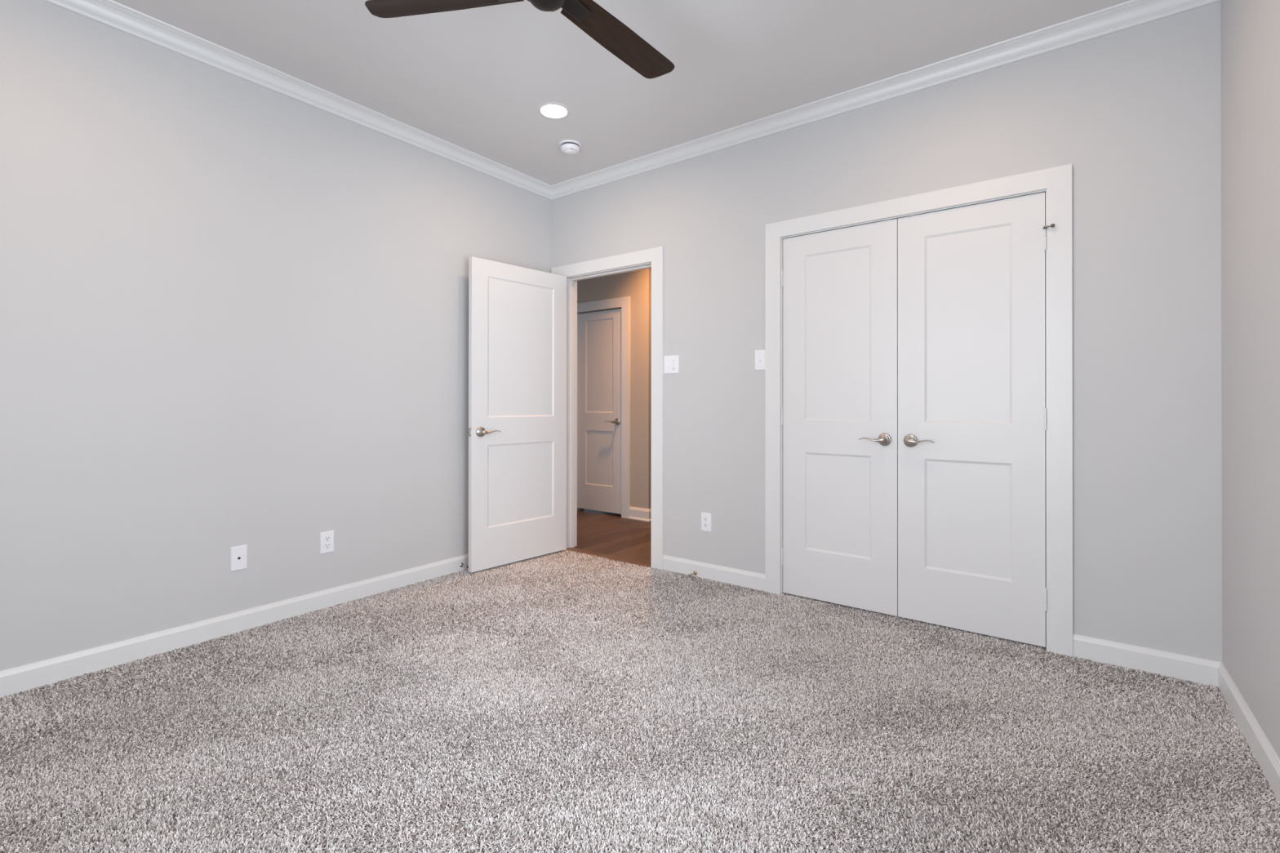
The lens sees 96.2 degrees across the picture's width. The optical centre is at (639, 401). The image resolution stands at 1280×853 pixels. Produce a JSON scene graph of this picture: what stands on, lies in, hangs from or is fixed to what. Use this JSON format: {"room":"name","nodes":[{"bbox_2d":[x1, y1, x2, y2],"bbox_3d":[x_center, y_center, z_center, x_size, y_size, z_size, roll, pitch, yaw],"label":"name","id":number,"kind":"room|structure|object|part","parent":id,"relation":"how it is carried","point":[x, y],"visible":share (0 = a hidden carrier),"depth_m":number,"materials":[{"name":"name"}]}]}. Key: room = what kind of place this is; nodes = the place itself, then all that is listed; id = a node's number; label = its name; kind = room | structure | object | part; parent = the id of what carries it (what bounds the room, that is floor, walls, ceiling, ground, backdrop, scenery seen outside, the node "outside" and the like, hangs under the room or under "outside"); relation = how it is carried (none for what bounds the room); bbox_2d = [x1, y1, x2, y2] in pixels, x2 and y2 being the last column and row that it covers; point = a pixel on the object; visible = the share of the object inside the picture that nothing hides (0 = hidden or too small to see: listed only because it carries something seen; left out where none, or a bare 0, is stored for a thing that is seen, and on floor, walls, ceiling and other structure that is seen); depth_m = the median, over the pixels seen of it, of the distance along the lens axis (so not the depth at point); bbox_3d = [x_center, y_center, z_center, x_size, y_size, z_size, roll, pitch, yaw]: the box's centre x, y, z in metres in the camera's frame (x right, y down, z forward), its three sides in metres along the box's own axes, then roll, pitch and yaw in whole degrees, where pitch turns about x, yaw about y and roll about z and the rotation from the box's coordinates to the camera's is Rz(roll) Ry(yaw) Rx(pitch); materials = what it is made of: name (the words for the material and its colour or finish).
{"room":"empty bedroom","nodes":[
{"label":"empty bedroom","id":0,"kind":"room"},
{"bbox_2d":[0,0,551,671],"bbox_3d":[-1.833,-0.262,3.016,0.115,2.770,3.900,0,0,37],"label":"wall","id":1,"kind":"structure","parent":0,"point":[233,309],"depth_m":2.67,"materials":[{"name":"grey paint"}]},
{"bbox_2d":[0,554,468,697],"bbox_3d":[-1.782,1.070,2.973,0.014,0.105,3.670,0,0,37],"label":"baseboard","id":2,"kind":"structure","parent":1,"relation":"attached to","point":[50,671],"depth_m":2.65,"materials":[{"name":"white paint"}]},
{"bbox_2d":[230,544,247,571],"bbox_3d":[-1.936,0.758,2.772,0.009,0.116,0.070,0,0,37],"label":"outlet","id":3,"kind":"object","parent":1,"relation":"attached to","point":[238,554],"visible":1,"depth_m":2.77,"materials":[{"name":"white plastic"}]},
{"bbox_2d":[43,0,551,199],"bbox_3d":[-1.759,-1.607,2.966,0.066,0.080,3.670,0,0,37],"label":"crown molding","id":4,"kind":"structure","parent":1,"relation":"attached to","point":[111,13],"depth_m":2.89,"materials":[{"name":"white paint"}]},
{"bbox_2d":[320,530,333,554],"bbox_3d":[-1.690,0.763,3.103,0.008,0.116,0.073,0,0,37],"label":"wall outlet","id":5,"kind":"object","parent":1,"relation":"attached to","point":[326,538],"visible":1,"depth_m":3.10,"materials":[{"name":"white plastic"}]},
{"bbox_2d":[324,542,330,548],"bbox_3d":[-1.689,0.782,3.103,0.006,0.027,0.034,0,0,37],"label":"receptacle","id":6,"kind":"object","parent":5,"relation":"attached to","point":[326,545],"depth_m":3.10,"materials":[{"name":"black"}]},
{"bbox_2d":[324,535,330,541],"bbox_3d":[-1.689,0.743,3.103,0.006,0.027,0.034,0,0,37],"label":"receptacle","id":7,"kind":"object","parent":5,"relation":"attached to","point":[326,538],"depth_m":3.10,"materials":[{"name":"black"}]},
{"bbox_2d":[459,563,468,568],"bbox_3d":[-1.143,1.078,3.754,0.077,0.027,0.027,0,0,37],"label":"door stop","id":8,"kind":"object","parent":1,"relation":"attached to","point":[461,565],"visible":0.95,"depth_m":3.77,"materials":[{"name":"grey metal"}]},
{"bbox_2d":[577,267,651,509],"bbox_3d":[0.114,-0.249,6.599,1.415,2.769,2.000,0,0,37],"label":"wall","id":9,"kind":"structure","parent":0,"point":[637,285],"depth_m":5.45,"materials":[{"name":"beige paint"}]},
{"bbox_2d":[577,308,621,514],"bbox_3d":[-0.422,0.101,5.734,0.615,1.993,0.099,0,0,37],"label":"door","id":10,"kind":"structure","parent":9,"relation":"in","point":[598,333],"depth_m":5.75,"materials":[{"name":"white paint"}]},
{"bbox_3d":[-0.229,0.201,5.583,0.067,0.067,0.041,0,0,37],"label":"handle","id":11,"kind":"part","parent":10,"relation":"part of","materials":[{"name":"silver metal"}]},
{"bbox_2d":[577,296,630,518],"bbox_3d":[-0.383,0.060,5.781,0.798,2.129,0.133,0,0,37],"label":"door frame","id":12,"kind":"structure","parent":9,"relation":"attached to","point":[623,302],"depth_m":5.52,"materials":[{"name":"white paint"}]},
{"bbox_2d":[628,506,651,521],"bbox_3d":[0.595,1.070,6.219,0.241,0.114,2.024,0,0,37],"label":"baseboard","id":13,"kind":"structure","parent":9,"relation":"attached to","point":[635,513],"depth_m":5.41,"materials":[{"name":"white paint"}]},
{"bbox_2d":[112,0,1129,185],"bbox_3d":[-0.306,-1.774,1.882,3.923,0.250,3.900,0,0,37],"label":"ceiling","id":14,"kind":"structure","parent":0,"point":[476,80],"depth_m":2.73,"materials":[{"name":"white paint"}]},
{"bbox_2d":[364,0,675,78],"bbox_3d":[-0.247,-1.470,1.996,1.144,0.359,1.038,0,0,37],"label":"ceiling fan","id":15,"kind":"object","parent":14,"relation":"hanging from","point":[589,16],"visible":1,"depth_m":2.03,"materials":[{"name":"brown wood"}]},
{"bbox_3d":[-0.674,-1.354,1.947,0.548,0.032,0.125,0,0,8],"label":"blade","id":16,"kind":"part","parent":15,"relation":"part of","materials":[{"name":"brown wood"}]},
{"bbox_3d":[-0.228,-1.356,1.968,0.061,0.036,0.116,0,0,38],"label":"blade arm","id":17,"kind":"part","parent":15,"relation":"part of","materials":[{"name":"brown metal"}]},
{"bbox_3d":[-0.063,-1.353,2.165,0.125,0.032,0.548,0,0,38],"label":"blade","id":18,"kind":"part","parent":15,"relation":"part of","materials":[{"name":"brown wood"}]},
{"bbox_2d":[537,102,570,119],"bbox_3d":[-0.488,-1.690,3.253,0.188,0.100,0.188,0,0,37],"label":"recessed light","id":19,"kind":"object","parent":14,"relation":"in","point":[552,110],"visible":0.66,"depth_m":3.26,"materials":[{"name":"white paint"}]},
{"bbox_2d":[559,139,581,155],"bbox_3d":[-0.448,-1.617,3.682,0.142,0.053,0.142,0,0,37],"label":"smoke detector","id":20,"kind":"object","parent":14,"relation":"attached to","point":[570,147],"visible":1,"depth_m":3.64,"materials":[{"name":"white plastic"}]},
{"bbox_2d":[0,508,1279,852],"bbox_3d":[0.108,1.172,3.558,5.273,0.108,7.100,0,0,37],"label":"floor","id":21,"kind":"structure","parent":0,"point":[591,763],"depth_m":1.79,"materials":[{"name":"brown"}]},
{"bbox_2d":[564,547,650,567],"bbox_3d":[-0.230,1.124,4.118,0.801,0.016,0.082,0,0,37],"label":"threshold","id":22,"kind":"object","parent":21,"relation":"on","point":[578,550],"visible":0.58,"depth_m":4.11,"materials":[{"name":"brown wood"}]},
{"bbox_2d":[0,549,1279,852],"bbox_3d":[-0.277,1.112,1.915,3.667,0.017,3.779,0,0,37],"label":"carpet","id":23,"kind":"structure","parent":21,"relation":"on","point":[469,585],"depth_m":1.93,"materials":[{"name":"grey carpet"}]},
{"bbox_2d":[551,0,1222,662],"bbox_3d":[1.030,-0.258,3.667,3.923,2.869,0.800,0,0,37],"label":"wall","id":24,"kind":"structure","parent":0,"point":[1135,112],"depth_m":2.50,"materials":[{"name":"grey paint"}]},
{"bbox_2d":[551,246,663,570],"bbox_3d":[-0.229,0.050,4.168,1.042,2.154,0.133,0,0,37],"label":"door frame","id":25,"kind":"structure","parent":24,"relation":"attached to","point":[655,255],"depth_m":3.95,"materials":[{"name":"white paint"}]},
{"bbox_2d":[467,256,566,572],"bbox_3d":[-0.829,0.086,3.996,0.163,2.033,0.819,0,0,42],"label":"door","id":26,"kind":"structure","parent":25,"relation":"attached to","point":[517,432],"depth_m":3.96,"materials":[{"name":"white paint"}]},
{"bbox_3d":[-1.024,0.200,3.725,0.041,0.067,0.067,0,0,42],"label":"handle","id":27,"kind":"part","parent":26,"relation":"part of","materials":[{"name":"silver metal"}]},
{"bbox_3d":[-0.965,0.201,3.742,0.131,0.027,0.021,0,0,-44],"label":"lever","id":28,"kind":"part","parent":26,"relation":"part of","materials":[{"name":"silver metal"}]},
{"bbox_2d":[663,355,679,373],"bbox_3d":[0.202,-0.241,3.776,0.116,0.119,0.017,0,0,37],"label":"light switch","id":29,"kind":"object","parent":24,"relation":"attached to","point":[671,363],"visible":1,"depth_m":3.78,"materials":[{"name":"white plastic"}]},
{"bbox_3d":[0.223,-0.241,3.764,0.033,0.066,0.001,0,0,37],"label":"dimmer frame","id":30,"kind":"part","parent":29,"relation":"part of","materials":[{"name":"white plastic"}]},
{"bbox_2d":[688,570,697,577],"bbox_3d":[0.329,1.092,3.622,0.027,0.027,0.077,0,0,37],"label":"door stop","id":31,"kind":"object","parent":24,"relation":"attached to","point":[695,572],"visible":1,"depth_m":3.64,"materials":[{"name":"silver metal"}]},
{"bbox_2d":[701,512,711,532],"bbox_3d":[0.416,0.763,3.618,0.073,0.116,0.008,0,0,37],"label":"wall outlet","id":32,"kind":"object","parent":24,"relation":"attached to","point":[705,517],"visible":1,"depth_m":3.61,"materials":[{"name":"white plastic"}]},
{"bbox_2d":[662,555,764,591],"bbox_3d":[0.447,1.074,3.590,0.730,0.105,0.014,0,0,37],"label":"baseboard","id":33,"kind":"structure","parent":24,"relation":"attached to","point":[744,579],"depth_m":3.56,"materials":[{"name":"white paint"}]},
{"bbox_2d":[755,350,765,370],"bbox_3d":[0.710,-0.243,3.397,0.074,0.119,0.017,0,0,37],"label":"light switch","id":34,"kind":"object","parent":24,"relation":"attached to","point":[760,355],"visible":1,"depth_m":3.40,"materials":[{"name":"white plastic"}]},
{"bbox_2d":[781,218,897,616],"bbox_3d":[1.062,0.083,3.127,0.628,2.045,0.099,0,0,37],"label":"door","id":35,"kind":"structure","parent":24,"relation":"in","point":[839,411],"depth_m":3.12,"materials":[{"name":"white paint"}]},
{"bbox_3d":[1.201,0.200,2.976,0.131,0.027,0.021,0,0,33],"label":"lever","id":36,"kind":"part","parent":35,"relation":"part of","materials":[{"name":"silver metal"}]},
{"bbox_3d":[1.262,0.200,2.971,0.067,0.067,0.041,0,0,37],"label":"handle","id":37,"kind":"part","parent":35,"relation":"part of","materials":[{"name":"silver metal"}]},
{"bbox_2d":[551,0,1219,199],"bbox_3d":[0.772,-1.603,3.325,3.693,0.080,0.066,0,0,37],"label":"crown molding","id":38,"kind":"structure","parent":24,"relation":"attached to","point":[1131,13],"depth_m":2.88,"materials":[{"name":"white paint"}]},
{"bbox_2d":[764,163,1072,657],"bbox_3d":[1.350,0.044,2.988,1.438,2.162,0.133,0,0,37],"label":"door frame","id":39,"kind":"structure","parent":24,"relation":"attached to","point":[1057,180],"depth_m":2.57,"materials":[{"name":"white paint"}]},
{"bbox_2d":[897,191,1054,647],"bbox_3d":[1.578,0.082,2.741,0.655,2.045,0.099,0,0,37],"label":"door","id":40,"kind":"structure","parent":24,"relation":"in","point":[972,411],"depth_m":2.75,"materials":[{"name":"white paint"}]},
{"bbox_3d":[1.361,0.200,2.897,0.067,0.067,0.041,0,0,37],"label":"handle","id":41,"kind":"part","parent":40,"relation":"part of","materials":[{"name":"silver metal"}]},
{"bbox_3d":[1.383,0.200,2.840,0.131,0.027,0.021,0,0,41],"label":"lever","id":42,"kind":"part","parent":40,"relation":"part of","materials":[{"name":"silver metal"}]},
{"bbox_2d":[1072,633,1222,688],"bbox_3d":[2.079,1.071,2.370,0.464,0.105,0.014,0,0,37],"label":"baseboard","id":43,"kind":"structure","parent":24,"relation":"attached to","point":[1205,672],"depth_m":2.36,"materials":[{"name":"white paint"}]},
{"bbox_2d":[1220,0,1279,759],"bbox_3d":[1.218,-0.267,0.737,0.115,2.770,3.900,0,0,37],"label":"wall","id":44,"kind":"structure","parent":0,"point":[1250,29],"depth_m":1.85,"materials":[{"name":"grey paint"}]},
{"bbox_2d":[1217,662,1279,805],"bbox_3d":[1.165,1.065,0.771,0.014,0.105,3.670,0,0,37],"label":"baseboard","id":45,"kind":"structure","parent":44,"relation":"attached to","point":[1263,751],"depth_m":1.83,"materials":[{"name":"white paint"}]}
]}

